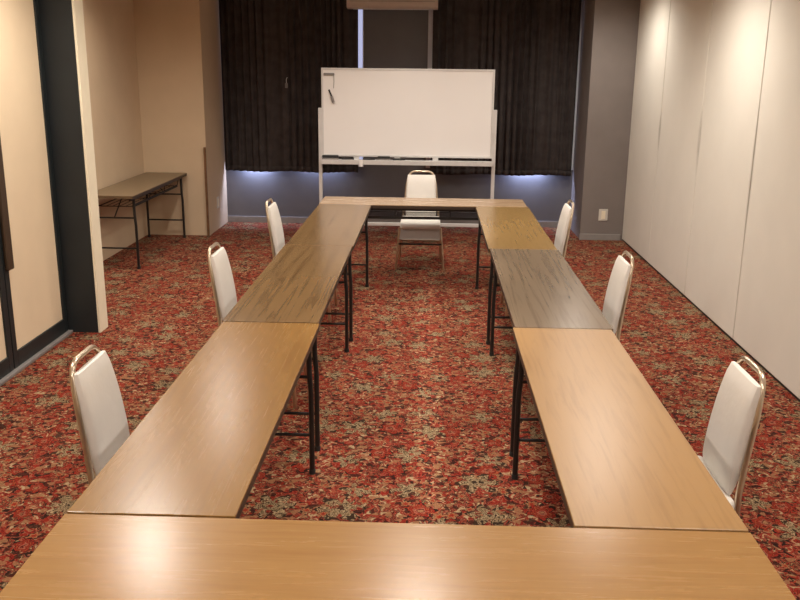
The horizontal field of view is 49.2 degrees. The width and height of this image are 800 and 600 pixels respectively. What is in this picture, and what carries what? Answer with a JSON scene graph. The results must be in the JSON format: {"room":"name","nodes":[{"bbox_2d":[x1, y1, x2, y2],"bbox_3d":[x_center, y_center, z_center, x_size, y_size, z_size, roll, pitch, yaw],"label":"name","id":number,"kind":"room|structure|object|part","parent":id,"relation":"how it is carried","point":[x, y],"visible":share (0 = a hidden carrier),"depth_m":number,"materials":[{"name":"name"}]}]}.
{"room":"conference room","nodes":[
{"label":"conference room","id":0,"kind":"room"},
{"bbox_2d":[82,0,147,260],"bbox_3d":[-2.929,-1.585,7.750,0.100,2.700,3.550,1,15,2],"label":"wall","id":1,"kind":"structure","parent":0,"point":[109,25],"depth_m":8.70,"materials":[{"name":"beige paint"}]},
{"bbox_2d":[133,0,227,234],"bbox_3d":[-2.501,-2.151,9.887,0.800,2.700,0.900,1,15,2],"label":"wall","id":2,"kind":"structure","parent":0,"point":[178,46],"depth_m":9.50,"materials":[{"name":"beige paint"}]},
{"bbox_2d":[203,147,209,235],"bbox_3d":[-2.138,-1.194,9.652,0.024,0.980,0.024,1,15,2],"label":"strip","id":3,"kind":"object","parent":2,"relation":"attached to","point":[204,148],"visible":1,"depth_m":9.64,"materials":[{"name":"brown wood"}]},
{"bbox_2d":[226,10,572,220],"bbox_3d":[-0.012,-2.232,10.293,4.145,2.700,0.100,1,15,2],"label":"wall","id":4,"kind":"structure","parent":0,"point":[392,38],"depth_m":10.45,"materials":[{"name":"grey paint"}]},
{"bbox_2d":[358,10,363,166],"bbox_3d":[-1.251,-2.545,10.229,1.660,1.930,0.090,1,15,2],"label":"window","id":5,"kind":"structure","parent":4,"relation":"in","point":[360,12],"depth_m":10.07,"materials":[{"name":"blue glass"}]},
{"bbox_2d":[347,0,437,9],"bbox_3d":[-0.079,-3.364,9.765,1.010,0.231,0.338,1,15,2],"label":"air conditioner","id":6,"kind":"object","parent":4,"relation":"attached to","point":[351,4],"visible":1,"depth_m":9.63,"materials":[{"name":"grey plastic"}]},
{"bbox_2d":[228,216,558,226],"bbox_3d":[-0.028,-0.949,10.576,4.145,0.075,0.015,1,15,2],"label":"baseboard","id":7,"kind":"structure","parent":4,"relation":"attached to","point":[263,219],"depth_m":10.60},
{"bbox_2d":[426,0,583,169],"bbox_3d":[1.190,-2.497,10.152,1.745,1.930,0.090,1,15,2],"label":"window","id":8,"kind":"structure","parent":4,"relation":"in","point":[430,16],"depth_m":10.03,"materials":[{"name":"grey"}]},
{"bbox_2d":[0,222,799,599],"bbox_3d":[-0.317,0.705,4.719,5.600,0.100,12.800,1,15,2],"label":"floor","id":9,"kind":"structure","parent":0,"point":[416,416],"depth_m":5.13,"materials":[{"name":"carpet"}]},
{"bbox_2d":[71,0,107,332],"bbox_3d":[-2.122,-1.091,5.938,0.017,2.700,0.147,1,15,2],"label":"trim","id":10,"kind":"structure","parent":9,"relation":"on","point":[77,5],"depth_m":5.96,"materials":[{"name":"beige paint"}]},
{"bbox_2d":[97,172,186,268],"bbox_3d":[-2.605,-0.833,8.825,0.450,0.700,1.796,1,15,2],"label":"folding table","id":11,"kind":"object","parent":9,"relation":"on","point":[133,188],"visible":0.84,"depth_m":8.54,"materials":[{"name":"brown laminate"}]},
{"bbox_3d":[-2.439,-0.610,8.072,0.031,0.638,0.025,1,15,2],"label":"leg","id":12,"kind":"part","parent":11,"relation":"part of","materials":[{"name":"black paint"}]},
{"bbox_2d":[99,181,177,207],"bbox_3d":[-2.602,-1.089,8.756,0.367,0.093,1.456,1,15,2],"label":"shelf","id":13,"kind":"object","parent":11,"relation":"attached to","point":[145,199],"depth_m":8.49,"materials":[{"name":"black"}]},
{"bbox_3d":[-2.771,-1.019,9.587,0.031,0.638,0.025,1,15,2],"label":"leg","id":14,"kind":"part","parent":11,"relation":"part of","materials":[{"name":"black paint"}]},
{"bbox_3d":[-2.424,-1.129,8.739,0.025,0.029,1.676,1,15,2],"label":"frame rail","id":15,"kind":"part","parent":11,"relation":"part of","materials":[{"name":"black paint"}]},
{"bbox_3d":[-2.384,-1.012,9.575,0.031,0.638,0.025,1,15,2],"label":"leg","id":16,"kind":"part","parent":11,"relation":"part of","materials":[{"name":"black paint"}]},
{"bbox_2d":[70,345,240,518],"bbox_3d":[-0.873,0.609,3.160,0.499,0.883,0.471,1,15,2],"label":"banquet chair","id":17,"kind":"object","parent":9,"relation":"on","point":[101,418],"visible":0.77,"depth_m":3.02,"materials":[{"name":"beige metal"}]},
{"bbox_3d":[-1.085,0.339,3.095,0.069,0.333,0.339,1,15,2],"label":"frame","id":18,"kind":"part","parent":17,"relation":"part of","materials":[{"name":"beige metal"}]},
{"bbox_3d":[-1.073,0.807,3.027,0.043,0.563,0.072,8,16,24],"label":"leg","id":19,"kind":"part","parent":17,"relation":"part of","materials":[{"name":"beige metal"}]},
{"bbox_3d":[-1.059,0.406,3.112,0.092,0.388,0.298,1,15,2],"label":"backrest","id":20,"kind":"part","parent":17,"relation":"part of","materials":[{"name":"white plastic"}]},
{"bbox_2d":[67,322,318,518],"bbox_3d":[-0.633,0.674,3.273,0.450,0.700,1.796,1,15,2],"label":"folding table","id":21,"kind":"object","parent":9,"relation":"on","point":[201,450],"visible":0.76,"depth_m":2.85,"materials":[{"name":"brown wood"}]},
{"bbox_3d":[-0.412,0.496,4.023,0.031,0.638,0.025,1,15,2],"label":"leg","id":22,"kind":"part","parent":21,"relation":"part of","materials":[{"name":"black paint"}]},
{"bbox_2d":[208,242,306,408],"bbox_3d":[-0.811,0.118,4.994,0.499,0.883,0.471,1,15,2],"label":"banquet chair","id":23,"kind":"object","parent":9,"relation":"on","point":[223,286],"visible":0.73,"depth_m":4.84,"materials":[{"name":"beige metal"}]},
{"bbox_3d":[-1.023,-0.151,4.930,0.069,0.333,0.339,1,15,2],"label":"frame","id":24,"kind":"part","parent":23,"relation":"part of","materials":[{"name":"beige metal"}]},
{"bbox_3d":[-1.011,0.317,4.862,0.043,0.563,0.072,8,16,24],"label":"leg","id":25,"kind":"part","parent":23,"relation":"part of","materials":[{"name":"beige metal"}]},
{"bbox_3d":[-0.997,-0.084,4.947,0.092,0.388,0.298,1,15,2],"label":"backrest","id":26,"kind":"part","parent":23,"relation":"part of","materials":[{"name":"white plastic"}]},
{"bbox_3d":[-0.595,0.408,4.849,0.022,0.402,0.064,-9,18,-32],"label":"leg","id":27,"kind":"part","parent":23,"relation":"part of","materials":[{"name":"silver metal"}]},
{"bbox_2d":[222,245,351,451],"bbox_3d":[-0.577,0.207,5.022,0.450,0.700,1.796,1,15,2],"label":"folding table","id":28,"kind":"object","parent":9,"relation":"on","point":[299,284],"visible":0.73,"depth_m":4.66,"materials":[{"name":"brown wood"}]},
{"bbox_3d":[-0.411,0.430,4.270,0.031,0.638,0.025,1,15,2],"label":"leg","id":29,"kind":"part","parent":28,"relation":"part of","materials":[{"name":"black paint"}]},
{"bbox_3d":[-0.356,0.028,5.772,0.031,0.638,0.025,1,15,2],"label":"leg","id":30,"kind":"part","parent":28,"relation":"part of","materials":[{"name":"black paint"}]},
{"bbox_2d":[265,198,337,321],"bbox_3d":[-0.750,-0.325,6.655,0.499,0.883,0.471,1,15,2],"label":"banquet chair","id":31,"kind":"object","parent":9,"relation":"on","point":[276,233],"visible":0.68,"depth_m":6.50,"materials":[{"name":"white fabric"}]},
{"bbox_3d":[-0.962,-0.595,6.591,0.069,0.333,0.339,1,15,2],"label":"frame","id":32,"kind":"part","parent":31,"relation":"part of","materials":[{"name":"beige metal"}]},
{"bbox_3d":[-0.950,-0.127,6.522,0.043,0.563,0.072,8,16,24],"label":"leg","id":33,"kind":"part","parent":31,"relation":"part of","materials":[{"name":"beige metal"}]},
{"bbox_3d":[-0.936,-0.528,6.608,0.092,0.388,0.298,1,15,2],"label":"backrest","id":34,"kind":"part","parent":31,"relation":"part of","materials":[{"name":"white fabric"}]},
{"bbox_3d":[-0.534,-0.035,6.510,0.022,0.402,0.064,-9,18,-32],"label":"leg","id":35,"kind":"part","parent":31,"relation":"part of","materials":[{"name":"silver metal"}]},
{"bbox_3d":[-0.519,-0.142,6.910,0.022,0.402,0.064,12,19,36],"label":"leg","id":36,"kind":"part","parent":31,"relation":"part of","materials":[{"name":"silver metal"}]},
{"bbox_2d":[286,204,370,341],"bbox_3d":[-0.507,-0.257,6.760,0.450,0.700,1.796,1,15,2],"label":"folding table","id":37,"kind":"object","parent":9,"relation":"on","point":[328,224],"visible":0.64,"depth_m":6.44,"materials":[{"name":"brown wood"}]},
{"bbox_3d":[-0.342,-0.034,6.007,0.031,0.638,0.025,1,15,2],"label":"leg","id":38,"kind":"part","parent":37,"relation":"part of","materials":[{"name":"black paint"}]},
{"bbox_3d":[-0.287,-0.436,7.510,0.031,0.638,0.025,1,15,2],"label":"leg","id":39,"kind":"part","parent":37,"relation":"part of","materials":[{"name":"black paint"}]},
{"bbox_2d":[0,514,795,599],"bbox_3d":[-0.003,0.980,2.158,1.796,0.700,0.450,1,15,2],"label":"folding table","id":40,"kind":"object","parent":9,"relation":"on","point":[84,556],"visible":1,"depth_m":2.10,"materials":[{"name":"brown wood"}]},
{"bbox_2d":[318,68,496,226],"bbox_3d":[0.071,-1.489,9.194,1.862,1.834,0.566,1,15,2],"label":"whiteboard","id":41,"kind":"object","parent":9,"relation":"on","point":[434,114],"visible":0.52,"depth_m":9.07,"materials":[{"name":"plastic"}]},
{"bbox_3d":[-0.841,-1.345,9.265,0.036,1.360,0.040,1,15,2],"label":"post","id":42,"kind":"part","parent":41,"relation":"part of","materials":[{"name":"metal"}]},
{"bbox_2d":[322,155,338,159],"bbox_3d":[-0.730,-1.498,9.158,0.170,0.045,0.054,1,15,2],"label":"eraser","id":43,"kind":"object","parent":41,"relation":"on","point":[331,157],"visible":1,"depth_m":9.13,"materials":[{"name":"grey plastic"}]},
{"bbox_2d":[328,89,334,102],"bbox_3d":[-0.710,-2.109,9.029,0.070,0.138,0.027,1,15,2],"label":"marker","id":44,"kind":"object","parent":41,"relation":"attached to","point":[331,96],"visible":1,"depth_m":9.02,"materials":[{"name":"black paint"}]},
{"bbox_2d":[377,156,389,159],"bbox_3d":[-0.170,-1.484,9.141,0.130,0.040,0.054,1,15,2],"label":"eraser","id":45,"kind":"object","parent":41,"relation":"on","point":[378,157],"visible":1,"depth_m":9.12,"materials":[{"name":"grey plastic"}]},
{"bbox_2d":[321,159,491,166],"bbox_3d":[0.070,-1.445,9.164,1.786,0.048,0.120,1,15,2],"label":"tray","id":46,"kind":"object","parent":41,"relation":"on","point":[434,162],"depth_m":9.11,"materials":[{"name":"metal"}]},
{"bbox_3d":[0.076,-1.939,9.073,1.786,0.902,0.034,1,15,2],"label":"board frame","id":47,"kind":"part","parent":41,"relation":"part of","materials":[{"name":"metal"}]},
{"bbox_3d":[0.980,-1.310,9.208,0.036,1.360,0.040,1,15,2],"label":"post","id":48,"kind":"part","parent":41,"relation":"part of","materials":[{"name":"metal"}]},
{"bbox_2d":[395,170,443,270],"bbox_3d":[0.196,-0.770,8.359,0.471,0.883,0.499,1,15,2],"label":"banquet chair","id":49,"kind":"object","parent":9,"relation":"on","point":[417,186],"visible":0.76,"depth_m":8.24,"materials":[{"name":"white fabric"}]},
{"bbox_3d":[-0.022,-0.484,8.209,0.064,0.402,0.022,-9,18,-32],"label":"leg","id":50,"kind":"part","parent":49,"relation":"part of","materials":[{"name":"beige metal"}]},
{"bbox_3d":[0.015,-0.669,8.591,0.072,0.563,0.043,8,16,24],"label":"leg","id":51,"kind":"part","parent":49,"relation":"part of","materials":[{"name":"beige metal"}]},
{"bbox_3d":[0.195,-0.740,8.333,0.380,0.065,0.410,1,15,2],"label":"seat","id":52,"kind":"part","parent":49,"relation":"part of","materials":[{"name":"white fabric"}]},
{"bbox_3d":[0.205,-1.018,8.487,0.298,0.388,0.092,1,15,2],"label":"backrest","id":53,"kind":"part","parent":49,"relation":"part of","materials":[{"name":"white fabric"}]},
{"bbox_3d":[0.207,-1.091,8.496,0.339,0.333,0.069,1,15,2],"label":"frame","id":54,"kind":"part","parent":49,"relation":"part of","materials":[{"name":"beige metal"}]},
{"bbox_3d":[0.388,-0.662,8.580,0.072,0.563,0.043,-5,16,-21],"label":"leg","id":55,"kind":"part","parent":49,"relation":"part of","materials":[{"name":"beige metal"}]},
{"bbox_3d":[0.393,-0.476,8.196,0.064,0.402,0.022,12,19,36],"label":"leg","id":56,"kind":"part","parent":49,"relation":"part of","materials":[{"name":"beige metal"}]},
{"bbox_2d":[319,196,526,219],"bbox_3d":[0.200,-0.534,7.823,1.796,0.700,0.450,1,15,2],"label":"folding table","id":57,"kind":"object","parent":9,"relation":"on","point":[385,204],"visible":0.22,"depth_m":7.63,"materials":[{"name":"beige laminate"}]},
{"bbox_2d":[368,211,477,219],"bbox_3d":[0.203,-0.789,7.755,1.456,0.093,0.367,1,15,2],"label":"shelf","id":58,"kind":"object","parent":57,"relation":"attached to","point":[403,215],"depth_m":7.62,"materials":[{"name":"black metal"}]},
{"bbox_3d":[0.197,-0.787,7.572,1.676,0.029,0.025,1,15,2],"label":"frame rail","id":59,"kind":"part","parent":57,"relation":"part of","materials":[{"name":"black metal"}]},
{"bbox_2d":[475,206,556,344],"bbox_3d":[0.839,-0.229,6.712,0.450,0.700,1.796,1,15,2],"label":"folding table","id":60,"kind":"object","parent":9,"relation":"on","point":[501,227],"visible":0.69,"depth_m":6.41,"materials":[{"name":"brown wood"}]},
{"bbox_3d":[0.673,-0.415,7.474,0.031,0.638,0.025,1,15,2],"label":"leg","id":61,"kind":"part","parent":60,"relation":"part of","materials":[{"name":"black paint"}]},
{"bbox_3d":[0.618,-0.014,5.971,0.031,0.638,0.025,1,15,2],"label":"leg","id":62,"kind":"part","parent":60,"relation":"part of","materials":[{"name":"black paint"}]},
{"bbox_2d":[500,199,573,318],"bbox_3d":[1.062,-0.336,6.772,0.499,0.883,0.471,1,15,2],"label":"banquet chair","id":63,"kind":"object","parent":9,"relation":"on","point":[565,220],"visible":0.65,"depth_m":6.60,"materials":[{"name":"white fabric"}]},
{"bbox_3d":[1.252,-0.531,6.713,0.092,0.388,0.298,1,15,2],"label":"backrest","id":64,"kind":"part","parent":63,"relation":"part of","materials":[{"name":"white plastic"}]},
{"bbox_3d":[1.245,-0.130,6.628,0.043,0.563,0.072,-5,16,-21],"label":"leg","id":65,"kind":"part","parent":63,"relation":"part of","materials":[{"name":"beige metal"}]},
{"bbox_3d":[1.280,-0.597,6.694,0.069,0.333,0.339,1,15,2],"label":"frame","id":66,"kind":"part","parent":63,"relation":"part of","materials":[{"name":"beige metal"}]},
{"bbox_2d":[489,249,612,456],"bbox_3d":[0.784,0.235,4.973,0.450,0.700,1.796,1,15,2],"label":"folding table","id":67,"kind":"object","parent":9,"relation":"on","point":[540,289],"visible":0.72,"depth_m":4.63,"materials":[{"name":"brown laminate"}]},
{"bbox_3d":[0.618,0.049,5.736,0.031,0.638,0.025,1,15,2],"label":"leg","id":68,"kind":"part","parent":67,"relation":"part of","materials":[{"name":"black paint"}]},
{"bbox_3d":[0.563,0.450,4.233,0.031,0.638,0.025,1,15,2],"label":"leg","id":69,"kind":"part","parent":67,"relation":"part of","materials":[{"name":"black paint"}]},
{"bbox_2d":[527,251,633,416],"bbox_3d":[1.008,0.164,4.899,0.499,0.883,0.471,1,15,2],"label":"banquet chair","id":70,"kind":"object","parent":9,"relation":"on","point":[618,288],"visible":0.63,"depth_m":4.73,"materials":[{"name":"beige metal"}]},
{"bbox_3d":[1.198,-0.031,4.840,0.092,0.388,0.298,1,15,2],"label":"backrest","id":71,"kind":"part","parent":70,"relation":"part of","materials":[{"name":"white fabric"}]},
{"bbox_3d":[1.192,0.370,4.754,0.043,0.563,0.072,-5,16,-21],"label":"leg","id":72,"kind":"part","parent":70,"relation":"part of","materials":[{"name":"beige metal"}]},
{"bbox_3d":[1.226,-0.097,4.821,0.069,0.333,0.339,1,15,2],"label":"frame","id":73,"kind":"part","parent":70,"relation":"part of","materials":[{"name":"beige metal"}]},
{"bbox_2d":[511,328,747,532],"bbox_3d":[0.709,0.701,3.231,0.450,0.700,1.796,1,15,2],"label":"folding table","id":74,"kind":"object","parent":9,"relation":"on","point":[619,459],"visible":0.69,"depth_m":2.81,"materials":[{"name":"brown wood"}]},
{"bbox_3d":[0.543,0.514,3.993,0.031,0.638,0.025,1,15,2],"label":"leg","id":75,"kind":"part","parent":74,"relation":"part of","materials":[{"name":"black paint"}]},
{"bbox_2d":[698,356,765,516],"bbox_3d":[0.974,0.637,3.131,0.499,0.883,0.471,1,15,2],"label":"banquet chair","id":76,"kind":"object","parent":9,"relation":"on","point":[734,420],"visible":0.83,"depth_m":2.98,"materials":[{"name":"beige metal"}]},
{"bbox_3d":[0.940,0.658,3.138,0.410,0.065,0.380,1,15,2],"label":"seat","id":77,"kind":"part","parent":76,"relation":"part of","materials":[{"name":"white fabric"}]},
{"bbox_3d":[1.157,0.843,2.986,0.043,0.563,0.072,-5,16,-21],"label":"leg","id":78,"kind":"part","parent":76,"relation":"part of","materials":[{"name":"beige metal"}]},
{"bbox_3d":[1.192,0.376,3.053,0.069,0.333,0.339,1,15,2],"label":"frame","id":79,"kind":"part","parent":76,"relation":"part of","materials":[{"name":"beige metal"}]},
{"bbox_2d":[571,0,640,239],"bbox_3d":[2.299,-2.074,9.800,0.510,2.700,0.770,1,15,2],"label":"wall","id":80,"kind":"structure","parent":0,"point":[609,36],"depth_m":9.47,"materials":[{"name":"grey paint"}]},
{"bbox_2d":[579,234,619,240],"bbox_3d":[2.233,-0.704,9.762,0.455,0.070,0.015,1,15,2],"label":"baseboard","id":81,"kind":"structure","parent":80,"relation":"attached to","point":[616,237],"depth_m":9.76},
{"bbox_2d":[598,209,607,220],"bbox_3d":[2.258,-0.945,9.698,0.100,0.130,0.011,1,15,2],"label":"wall socket","id":82,"kind":"object","parent":80,"relation":"attached to","point":[603,213],"visible":1,"depth_m":9.70,"materials":[{"name":"beige paint"}]},
{"bbox_3d":[-0.287,-2.000,3.995,5.600,0.100,12.800,1,15,2],"label":"ceiling","id":83,"kind":"structure","parent":0,"visible":0},
{"bbox_2d":[219,0,357,172],"bbox_3d":[-1.276,-2.516,10.093,1.590,2.071,0.073,1,15,2],"label":"curtain","id":84,"kind":"object","parent":83,"relation":"hanging from","point":[269,126],"visible":0.83,"depth_m":10.07,"materials":[{"name":"brown fabric"}]},
{"bbox_2d":[430,0,581,175],"bbox_3d":[1.193,-2.470,10.021,1.662,2.071,0.078,1,15,2],"label":"curtain","id":85,"kind":"object","parent":83,"relation":"hanging from","point":[531,46],"visible":0.76,"depth_m":9.96,"materials":[{"name":"brown fabric"}]},
{"bbox_3d":[-2.554,-0.079,2.137,0.100,2.700,7.860,1,15,2],"label":"wall","id":86,"kind":"structure","parent":0,"visible":0},
{"bbox_2d":[0,244,13,378],"bbox_3d":[-2.397,-0.720,4.655,0.032,2.600,0.825,1,15,2],"label":"closet door","id":87,"kind":"structure","parent":86,"relation":"in","point":[6,355],"depth_m":5.26,"materials":[{"name":"grey paint"}]},
{"bbox_3d":[-2.400,-0.734,4.652,0.015,2.430,0.715,1,15,2],"label":"door panel","id":88,"kind":"part","parent":87,"relation":"part of","materials":[{"name":"beige wood"}]},
{"bbox_2d":[0,0,67,368],"bbox_3d":[-2.356,-0.934,5.459,0.055,2.600,0.820,1,15,2],"label":"closet door","id":89,"kind":"structure","parent":86,"relation":"in","point":[29,224],"depth_m":5.53,"materials":[{"name":"grey paint"}]},
{"bbox_3d":[-2.355,-0.608,5.168,0.023,0.880,0.080,1,15,2],"label":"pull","id":90,"kind":"part","parent":89,"relation":"part of","materials":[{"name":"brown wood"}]},
{"bbox_2d":[0,330,72,385],"bbox_3d":[-2.480,1.226,2.446,0.040,0.022,7.790,1,15,2],"label":"door track","id":91,"kind":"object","parent":86,"relation":"attached to","point":[51,345],"depth_m":5.61,"materials":[{"name":"grey plastic"}]},
{"bbox_2d":[38,0,98,332],"bbox_3d":[-2.248,-1.093,5.941,0.235,2.700,0.150,1,15,2],"label":"trim","id":92,"kind":"structure","parent":86,"relation":"attached to","point":[56,16],"depth_m":5.90,"materials":[{"name":"grey paint"}]},
{"bbox_3d":[2.398,-0.568,4.176,0.100,2.700,12.400,1,15,2],"label":"wall","id":93,"kind":"structure","parent":0,"visible":0},
{"bbox_2d":[622,0,670,261],"bbox_3d":[2.495,-1.818,8.818,0.044,2.676,1.224,1,15,2],"label":"partition panel","id":94,"kind":"object","parent":93,"relation":"attached to","point":[654,16],"visible":0.75,"depth_m":8.77,"materials":[{"name":"fabric"}]},
{"bbox_2d":[649,0,712,293],"bbox_3d":[2.451,-1.496,7.613,0.044,2.676,1.248,1,15,2],"label":"partition panel","id":95,"kind":"object","parent":93,"relation":"attached to","point":[690,20],"visible":0.75,"depth_m":7.56,"materials":[{"name":"fabric"}]},
{"bbox_2d":[623,240,799,401],"bbox_3d":[2.302,0.825,4.152,0.035,0.018,11.630,1,15,2],"label":"trim","id":96,"kind":"structure","parent":93,"relation":"attached to","point":[712,321],"depth_m":6.34,"materials":[{"name":"grey paint"}]},
{"bbox_2d":[684,0,771,337],"bbox_3d":[2.407,-1.175,6.411,0.044,2.676,1.218,1,15,2],"label":"partition panel","id":97,"kind":"object","parent":93,"relation":"attached to","point":[739,29],"visible":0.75,"depth_m":6.36,"materials":[{"name":"paint"}]},
{"bbox_2d":[733,0,799,398],"bbox_3d":[2.362,-0.851,5.199,0.044,2.676,1.268,1,15,2],"label":"partition panel","id":98,"kind":"object","parent":93,"relation":"attached to","point":[767,320],"visible":1,"depth_m":5.42,"materials":[{"name":"paint"}]}
]}

